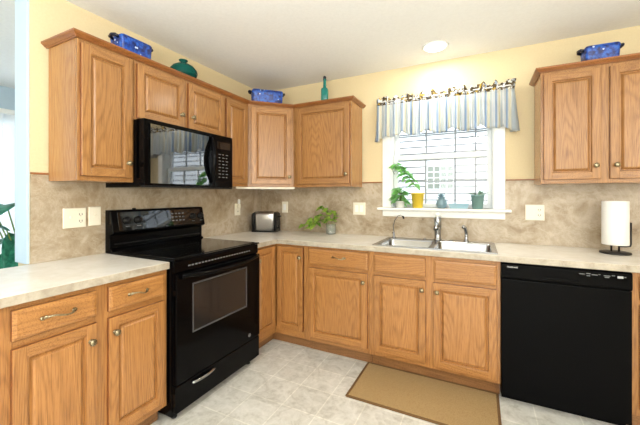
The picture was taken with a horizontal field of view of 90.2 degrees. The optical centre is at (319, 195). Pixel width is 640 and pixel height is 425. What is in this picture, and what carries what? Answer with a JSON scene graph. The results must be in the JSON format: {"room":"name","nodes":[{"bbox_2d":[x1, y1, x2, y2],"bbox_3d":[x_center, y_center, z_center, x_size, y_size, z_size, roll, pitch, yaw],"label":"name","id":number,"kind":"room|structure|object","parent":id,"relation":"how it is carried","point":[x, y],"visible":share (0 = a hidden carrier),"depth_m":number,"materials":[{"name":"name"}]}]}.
{"room":"kitchen","nodes":[
{"label":"kitchen","id":0,"kind":"room"},
{"bbox_2d":[0,86,14,109],"bbox_3d":[-3.989,0.066,2.169,0.100,2.440,5.500,0,0,27],"label":"wall","id":1,"kind":"structure","parent":0,"point":[7,95],"depth_m":3.39,"materials":[{"name":"blue paint"}]},
{"bbox_2d":[0,108,14,253],"bbox_3d":[-3.400,0.171,3.132,0.070,2.150,2.550,0,0,27],"label":"window","id":2,"kind":"structure","parent":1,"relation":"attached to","point":[7,117],"depth_m":3.36,"materials":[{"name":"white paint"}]},
{"bbox_2d":[18,0,251,265],"bbox_3d":[-1.176,0.066,2.683,0.130,2.440,2.060,0,0,27],"label":"wall","id":3,"kind":"structure","parent":0,"point":[47,18],"depth_m":1.81,"materials":[{"name":"yellow paint"}]},
{"bbox_2d":[15,0,28,263],"bbox_3d":[-1.642,-0.392,1.757,0.138,1.524,0.012,0,0,27],"label":"trim","id":4,"kind":"structure","parent":3,"relation":"attached to","point":[21,6],"depth_m":1.74,"materials":[{"name":"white paint"}]},
{"bbox_2d":[30,172,48,174],"bbox_3d":[-1.115,-0.122,2.646,0.012,0.010,2.045,0,0,27],"label":"trim","id":5,"kind":"structure","parent":3,"relation":"attached to","point":[30,172],"depth_m":1.77,"materials":[{"name":"brown wood"}]},
{"bbox_2d":[49,37,132,182],"bbox_3d":[-1.310,-0.469,1.857,0.341,0.778,0.302,0,0,27],"label":"upper cabinet","id":6,"kind":"object","parent":3,"relation":"attached to","point":[91,85],"visible":1,"depth_m":1.75,"materials":[{"name":"brown wood"}]},
{"bbox_2d":[30,174,261,263],"bbox_3d":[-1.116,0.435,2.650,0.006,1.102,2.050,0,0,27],"label":"backsplash","id":7,"kind":"structure","parent":3,"relation":"attached to","point":[49,241],"depth_m":2.03,"materials":[{"name":"stone"}]},
{"bbox_2d":[63,208,85,228],"bbox_3d":[-1.471,0.134,1.916,0.016,0.118,0.122,0,0,27],"label":"outlet plate","id":8,"kind":"object","parent":7,"relation":"attached to","point":[72,217],"visible":1,"depth_m":1.91,"materials":[{"name":"beige plastic"}]},
{"bbox_2d":[78,212,83,222],"bbox_3d":[-1.458,0.134,1.943,0.002,0.066,0.032,0,0,27],"label":"receptacle","id":9,"kind":"object","parent":8,"relation":"attached to","point":[80,214],"depth_m":1.94,"materials":[{"name":"beige plastic"}]},
{"bbox_2d":[88,207,100,225],"bbox_3d":[-1.421,0.129,2.016,0.016,0.118,0.072,0,0,27],"label":"switch plate","id":10,"kind":"object","parent":7,"relation":"attached to","point":[94,213],"visible":1,"depth_m":2.01,"materials":[{"name":"beige plastic"}]},
{"bbox_2d":[235,204,239,214],"bbox_3d":[-0.828,0.138,3.208,0.008,0.118,0.080,0,0,27],"label":"outlet plate","id":11,"kind":"object","parent":7,"relation":"attached to","point":[237,210],"visible":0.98,"depth_m":3.19,"materials":[{"name":"beige plastic"}]},
{"bbox_2d":[106,118,231,189],"bbox_3d":[-1.022,-0.258,2.310,0.448,0.412,0.760,0,0,27],"label":"microwave","id":12,"kind":"object","parent":3,"relation":"attached to","point":[165,155],"visible":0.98,"depth_m":2.11,"materials":[{"name":"black plastic"}]},
{"bbox_2d":[133,59,223,135],"bbox_3d":[-1.071,-0.662,2.334,0.341,0.392,0.760,0,0,27],"label":"upper cabinet","id":13,"kind":"object","parent":3,"relation":"attached to","point":[158,95],"visible":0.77,"depth_m":2.19,"materials":[{"name":"brown wood"}]},
{"bbox_2d":[108,32,152,58],"bbox_3d":[-1.170,-0.909,1.981,0.125,0.100,0.263,0,0,27],"label":"baking dish","id":14,"kind":"object","parent":13,"relation":"on","point":[122,40],"visible":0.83,"depth_m":1.92,"materials":[{"name":"blue ceramic"}]},
{"bbox_2d":[170,59,197,77],"bbox_3d":[-1.017,-0.934,2.374,0.200,0.151,0.200,0,0,27],"label":"vase","id":15,"kind":"object","parent":13,"relation":"on","point":[182,66],"visible":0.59,"depth_m":2.31,"materials":[{"name":"teal ceramic"}]},
{"bbox_2d":[41,27,365,107],"bbox_3d":[-0.630,-0.844,2.499,2.347,0.028,0.695,0,0,-36],"label":"crown molding","id":16,"kind":"structure","parent":13,"relation":"attached to","point":[72,33],"depth_m":2.10,"materials":[{"name":"brown wood"}]},
{"bbox_2d":[222,94,247,186],"bbox_3d":[-0.846,-0.469,2.817,0.310,0.778,0.299,0,0,27],"label":"upper cabinet","id":17,"kind":"object","parent":3,"relation":"attached to","point":[235,111],"visible":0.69,"depth_m":2.76,"materials":[{"name":"brown wood"}]},
{"bbox_2d":[0,0,639,89],"bbox_3d":[-1.654,-1.184,1.027,8.500,0.060,5.750,0,0,27],"label":"ceiling","id":18,"kind":"structure","parent":0,"point":[256,44],"depth_m":2.19,"materials":[{"name":"paint"}]},
{"bbox_2d":[422,40,448,52],"bbox_3d":[0.890,-1.148,2.465,0.200,0.010,0.200,0,0,27],"label":"recessed light","id":19,"kind":"object","parent":18,"relation":"in","point":[438,45],"visible":1,"depth_m":2.44,"materials":[{"name":"white paint"}]},
{"bbox_2d":[425,42,444,51],"bbox_3d":[0.890,-1.148,2.465,0.149,0.009,0.149,0,0,27],"label":"diffuser","id":20,"kind":"object","parent":19,"relation":"attached to","point":[430,46],"depth_m":2.45,"materials":[{"name":"white plastic"}]},
{"bbox_2d":[151,339,614,424],"bbox_3d":[-1.654,1.316,1.027,8.500,0.060,5.750,0,0,27],"label":"floor","id":21,"kind":"structure","parent":0,"point":[287,383],"depth_m":1.99,"materials":[{"name":"tile"}]},
{"bbox_2d":[0,203,17,268],"bbox_3d":[-2.155,0.535,2.377,0.897,1.500,1.055,0,0,27],"label":"leaf plant","id":22,"kind":"object","parent":21,"relation":"on","point":[7,256],"visible":0.16,"depth_m":2.13,"materials":[{"name":"plant"}]},
{"bbox_2d":[0,270,165,424],"bbox_3d":[-1.319,0.848,1.511,0.657,0.874,0.917,0,0,27],"label":"base cabinet","id":23,"kind":"object","parent":21,"relation":"on","point":[96,355],"visible":0.9,"depth_m":1.42,"materials":[{"name":"brown wood"}]},
{"bbox_2d":[0,253,169,308],"bbox_3d":[-1.333,0.391,1.508,0.628,0.038,0.939,0,0,27],"label":"countertop","id":24,"kind":"structure","parent":23,"relation":"on","point":[31,282],"depth_m":1.52,"materials":[{"name":"beige laminate"}]},
{"bbox_2d":[105,207,258,418],"bbox_3d":[-0.903,0.684,2.250,0.723,1.202,0.767,0,0,27],"label":"range","id":25,"kind":"object","parent":21,"relation":"on","point":[212,285],"visible":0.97,"depth_m":2.07,"materials":[{"name":"black metal"}]},
{"bbox_2d":[117,238,253,258],"bbox_3d":[-0.903,0.359,2.250,0.535,0.002,0.717,0,0,27],"label":"glass cooktop","id":26,"kind":"object","parent":25,"relation":"in","point":[188,248],"depth_m":2.16,"materials":[{"name":"black glass"}]},
{"bbox_2d":[258,244,309,347],"bbox_3d":[-0.453,0.848,2.962,0.905,0.874,0.905,0,0,27],"label":"base cabinet","id":27,"kind":"object","parent":21,"relation":"on","point":[282,267],"visible":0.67,"depth_m":2.66,"materials":[{"name":"brown wood"}]},
{"bbox_2d":[206,230,639,272],"bbox_3d":[0.733,0.391,2.366,3.552,0.038,0.902,0,0,27],"label":"countertop","id":28,"kind":"structure","parent":27,"relation":"on","point":[561,256],"depth_m":2.17,"materials":[{"name":"beige laminate"}]},
{"bbox_2d":[252,211,280,231],"bbox_3d":[-0.547,0.269,3.321,0.292,0.205,0.164,0,0,9],"label":"toaster","id":29,"kind":"object","parent":28,"relation":"on","point":[261,221],"visible":1,"depth_m":3.25,"materials":[{"name":"metal"}]},
{"bbox_2d":[298,206,337,234],"bbox_3d":[-0.020,0.234,3.084,0.441,0.275,0.150,0,0,15],"label":"pothos cutting","id":30,"kind":"object","parent":28,"relation":"on","point":[311,223],"visible":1,"depth_m":3.08,"materials":[{"name":"green plant"}]},
{"bbox_2d":[392,215,404,237],"bbox_3d":[0.681,0.265,2.769,0.116,0.202,0.046,0,0,30],"label":"filter faucet","id":31,"kind":"object","parent":28,"relation":"on","point":[393,232],"visible":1,"depth_m":2.79,"materials":[{"name":"silver metal"}]},
{"bbox_2d":[372,237,497,253],"bbox_3d":[0.874,0.452,2.439,0.830,0.189,0.510,0,0,27],"label":"sink","id":32,"kind":"object","parent":28,"relation":"in","point":[450,245],"visible":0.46,"depth_m":2.52,"materials":[{"name":"silver metal"}]},
{"bbox_2d":[462,225,468,241],"bbox_3d":[1.151,0.299,2.534,0.070,0.133,0.043,0,0,-14],"label":"sprayer","id":33,"kind":"object","parent":32,"relation":"on","point":[463,226],"visible":1,"depth_m":2.52,"materials":[{"name":"silver metal"}]},
{"bbox_2d":[433,212,441,239],"bbox_3d":[0.938,0.252,2.567,0.064,0.228,0.213,0,0,27],"label":"kitchen faucet","id":34,"kind":"object","parent":28,"relation":"on","point":[437,220],"visible":1,"depth_m":2.61,"materials":[{"name":"silver metal"}]},
{"bbox_2d":[599,223,631,255],"bbox_3d":[1.903,0.215,2.052,0.164,0.314,0.160,0,0,27],"label":"paper towel holder","id":35,"kind":"object","parent":28,"relation":"on","point":[612,252],"visible":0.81,"depth_m":2.02,"materials":[{"name":"black metal"}]},
{"bbox_2d":[601,201,629,245],"bbox_3d":[1.901,0.175,2.053,0.135,0.280,0.135,0,0,27],"label":"paper towel roll","id":36,"kind":"object","parent":35,"relation":"on","point":[615,215],"visible":1,"depth_m":2.00,"materials":[{"name":"white paper"}]},
{"bbox_2d":[306,246,372,362],"bbox_3d":[0.251,0.848,2.748,0.540,0.874,0.657,0,0,27],"label":"base cabinet","id":37,"kind":"object","parent":21,"relation":"on","point":[337,280],"visible":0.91,"depth_m":2.48,"materials":[{"name":"brown wood"}]},
{"bbox_2d":[345,362,501,424],"bbox_3d":[0.658,1.281,2.050,0.880,0.009,0.464,0,0,27],"label":"kitchen mat","id":38,"kind":"object","parent":21,"relation":"on","point":[426,398],"visible":1,"depth_m":2.03,"materials":[{"name":"beige fabric"}]},
{"bbox_2d":[370,251,499,393],"bbox_3d":[0.875,0.848,2.436,0.850,0.874,0.656,0,0,27],"label":"base cabinet","id":39,"kind":"object","parent":21,"relation":"on","point":[431,316],"visible":0.94,"depth_m":2.15,"materials":[{"name":"brown wood"}]},
{"bbox_2d":[500,262,632,424],"bbox_3d":[1.532,0.850,2.109,0.611,0.870,0.620,0,0,27],"label":"dishwasher","id":40,"kind":"object","parent":21,"relation":"on","point":[566,332],"visible":1,"depth_m":1.83,"materials":[{"name":"black plastic"}]},
{"bbox_2d":[500,262,500,390],"bbox_3d":[1.558,0.851,2.161,0.605,0.869,0.505,0,0,27],"label":"tub","id":41,"kind":"object","parent":40,"relation":"in","point":[500,262],"depth_m":2.10,"materials":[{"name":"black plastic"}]},
{"bbox_2d":[631,272,639,424],"bbox_3d":[2.087,0.848,1.828,0.629,0.874,0.657,0,0,27],"label":"base cabinet","id":42,"kind":"object","parent":21,"relation":"on","point":[636,276],"visible":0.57,"depth_m":1.71,"materials":[{"name":"brown wood"}]},
{"bbox_2d":[274,25,639,250],"bbox_3d":[1.331,0.066,2.663,4.630,2.440,0.150,0,0,27],"label":"wall","id":43,"kind":"structure","parent":0,"point":[520,63],"depth_m":2.61,"materials":[{"name":"yellow paint"}]},
{"bbox_2d":[234,104,300,187],"bbox_3d":[-0.514,-0.469,3.155,0.603,0.778,0.594,0,0,27],"label":"upper cabinet","id":44,"kind":"object","parent":43,"relation":"attached to","point":[270,128],"visible":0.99,"depth_m":2.94,"materials":[{"name":"brown wood"}]},
{"bbox_2d":[236,187,294,188],"bbox_3d":[-0.506,-0.071,2.981,0.541,0.019,0.048,0,0,-18],"label":"light","id":45,"kind":"object","parent":44,"relation":"attached to","point":[236,187],"visible":0.95,"depth_m":2.96,"materials":[{"name":"beige plastic"}]},
{"bbox_2d":[248,89,284,102],"bbox_3d":[-0.498,-0.916,2.987,0.348,0.115,0.135,0,0,-18],"label":"baking dish","id":46,"kind":"object","parent":44,"relation":"on","point":[263,95],"visible":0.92,"depth_m":2.92,"materials":[{"name":"blue ceramic"}]},
{"bbox_2d":[294,100,361,187],"bbox_3d":[0.067,-0.469,3.006,0.579,0.778,0.341,0,0,27],"label":"upper cabinet","id":47,"kind":"object","parent":43,"relation":"attached to","point":[327,137],"visible":1,"depth_m":2.87,"materials":[{"name":"brown wood"}]},
{"bbox_2d":[321,76,327,99],"bbox_3d":[0.043,-0.983,2.950,0.062,0.248,0.062,0,0,7],"label":"glass bottle","id":48,"kind":"object","parent":47,"relation":"on","point":[324,91],"visible":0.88,"depth_m":2.92,"materials":[{"name":"teal glass"}]},
{"bbox_2d":[377,89,511,219],"bbox_3d":[1.040,-0.335,2.771,1.060,1.047,0.207,0,0,27],"label":"window","id":49,"kind":"structure","parent":43,"relation":"in","point":[494,208],"depth_m":2.72,"materials":[{"name":"white paint"}]},
{"bbox_2d":[389,188,410,207],"bbox_3d":[0.709,0.017,2.850,0.192,0.181,0.133,0,0,0],"label":"potted plant","id":50,"kind":"object","parent":49,"relation":"on","point":[402,201],"visible":1,"depth_m":2.85,"materials":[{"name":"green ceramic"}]},
{"bbox_2d":[389,163,424,207],"bbox_3d":[0.771,-0.093,2.848,0.314,0.401,0.119,0,0,27],"label":"potted plant","id":51,"kind":"object","parent":49,"relation":"on","point":[417,198],"visible":0.99,"depth_m":2.81,"materials":[{"name":"plant"}]},
{"bbox_2d":[436,193,446,207],"bbox_3d":[1.031,0.042,2.705,0.088,0.131,0.088,0,0,27],"label":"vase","id":52,"kind":"object","parent":49,"relation":"on","point":[441,202],"visible":1,"depth_m":2.68,"materials":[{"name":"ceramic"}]},
{"bbox_2d":[449,203,468,208],"bbox_3d":[1.153,0.087,2.650,0.153,0.042,0.057,0,0,27],"label":"tray","id":53,"kind":"object","parent":49,"relation":"on","point":[451,205],"visible":1,"depth_m":2.63,"materials":[{"name":"blue ceramic"}]},
{"bbox_2d":[469,190,488,208],"bbox_3d":[1.278,0.030,2.578,0.180,0.155,0.148,0,0,27],"label":"potted plant","id":54,"kind":"object","parent":49,"relation":"on","point":[477,200],"visible":1,"depth_m":2.55,"materials":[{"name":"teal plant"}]},
{"bbox_2d":[375,78,519,142],"bbox_3d":[1.002,-0.691,2.674,1.142,0.406,0.120,0,0,27],"label":"valance","id":55,"kind":"object","parent":43,"relation":"attached to","point":[489,106],"visible":1,"depth_m":2.61,"materials":[{"name":"fabric"}]},
{"bbox_2d":[262,180,639,250],"bbox_3d":[0.955,0.128,2.764,3.592,0.488,0.006,0,0,27],"label":"backsplash","id":56,"kind":"structure","parent":43,"relation":"attached to","point":[572,212],"depth_m":2.51,"materials":[{"name":"stone"}]},
{"bbox_2d":[282,202,287,212],"bbox_3d":[-0.377,0.123,3.422,0.074,0.118,0.009,0,0,27],"label":"switch plate","id":57,"kind":"object","parent":56,"relation":"attached to","point":[284,204],"visible":1,"depth_m":3.42,"materials":[{"name":"beige plastic"}]},
{"bbox_2d":[353,202,364,214],"bbox_3d":[0.374,0.124,3.046,0.122,0.118,0.009,0,0,27],"label":"switch plate","id":58,"kind":"object","parent":56,"relation":"attached to","point":[358,207],"visible":1,"depth_m":3.05,"materials":[{"name":"beige plastic"}]},
{"bbox_2d":[525,205,544,220],"bbox_3d":[1.627,0.128,2.414,0.122,0.118,0.016,0,0,27],"label":"outlet plate","id":59,"kind":"object","parent":56,"relation":"attached to","point":[532,212],"visible":1,"depth_m":2.41,"materials":[{"name":"beige plastic"}]},
{"bbox_2d":[537,208,541,216],"bbox_3d":[1.653,0.128,2.402,0.032,0.066,0.002,0,0,27],"label":"receptacle","id":60,"kind":"object","parent":59,"relation":"attached to","point":[539,210],"depth_m":2.40,"materials":[{"name":"beige plastic"}]},
{"bbox_2d":[506,179,533,180],"bbox_3d":[2.358,-0.122,2.057,2.010,0.010,0.012,0,0,27],"label":"trim","id":61,"kind":"structure","parent":43,"relation":"attached to","point":[506,179],"depth_m":2.47,"materials":[{"name":"brown wood"}]},
{"bbox_2d":[534,59,639,184],"bbox_3d":[1.870,-0.469,2.102,0.722,0.778,0.341,0,0,27],"label":"upper cabinet","id":62,"kind":"object","parent":43,"relation":"attached to","point":[587,119],"visible":1,"depth_m":2.03,"materials":[{"name":"brown wood"}]},
{"bbox_2d":[529,53,639,86],"bbox_3d":[1.877,-0.844,2.116,0.786,0.028,0.334,0,0,27],"label":"crown molding","id":63,"kind":"structure","parent":62,"relation":"attached to","point":[633,56],"depth_m":2.04,"materials":[{"name":"brown wood"}]},
{"bbox_2d":[576,41,624,60],"bbox_3d":[1.818,-0.913,2.072,0.243,0.108,0.126,0,0,27],"label":"baking dish","id":64,"kind":"object","parent":62,"relation":"on","point":[611,49],"visible":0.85,"depth_m":2.02,"materials":[{"name":"blue ceramic"}]},
{"label":"outside","id":65,"kind":"structure","parent":0,"visible":0},
{"bbox_3d":[0.498,1.936,4.764,17.000,0.100,2.840,0,0,27],"label":"lawn","id":66,"kind":"structure","parent":65,"visible":0},
{"bbox_2d":[399,124,486,203],"bbox_3d":[1.597,-0.962,5.840,12.000,5.696,0.130,0,0,27],"label":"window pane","id":67,"kind":"structure","parent":66,"relation":"on","point":[475,168],"depth_m":5.50,"materials":[{"name":"white"}]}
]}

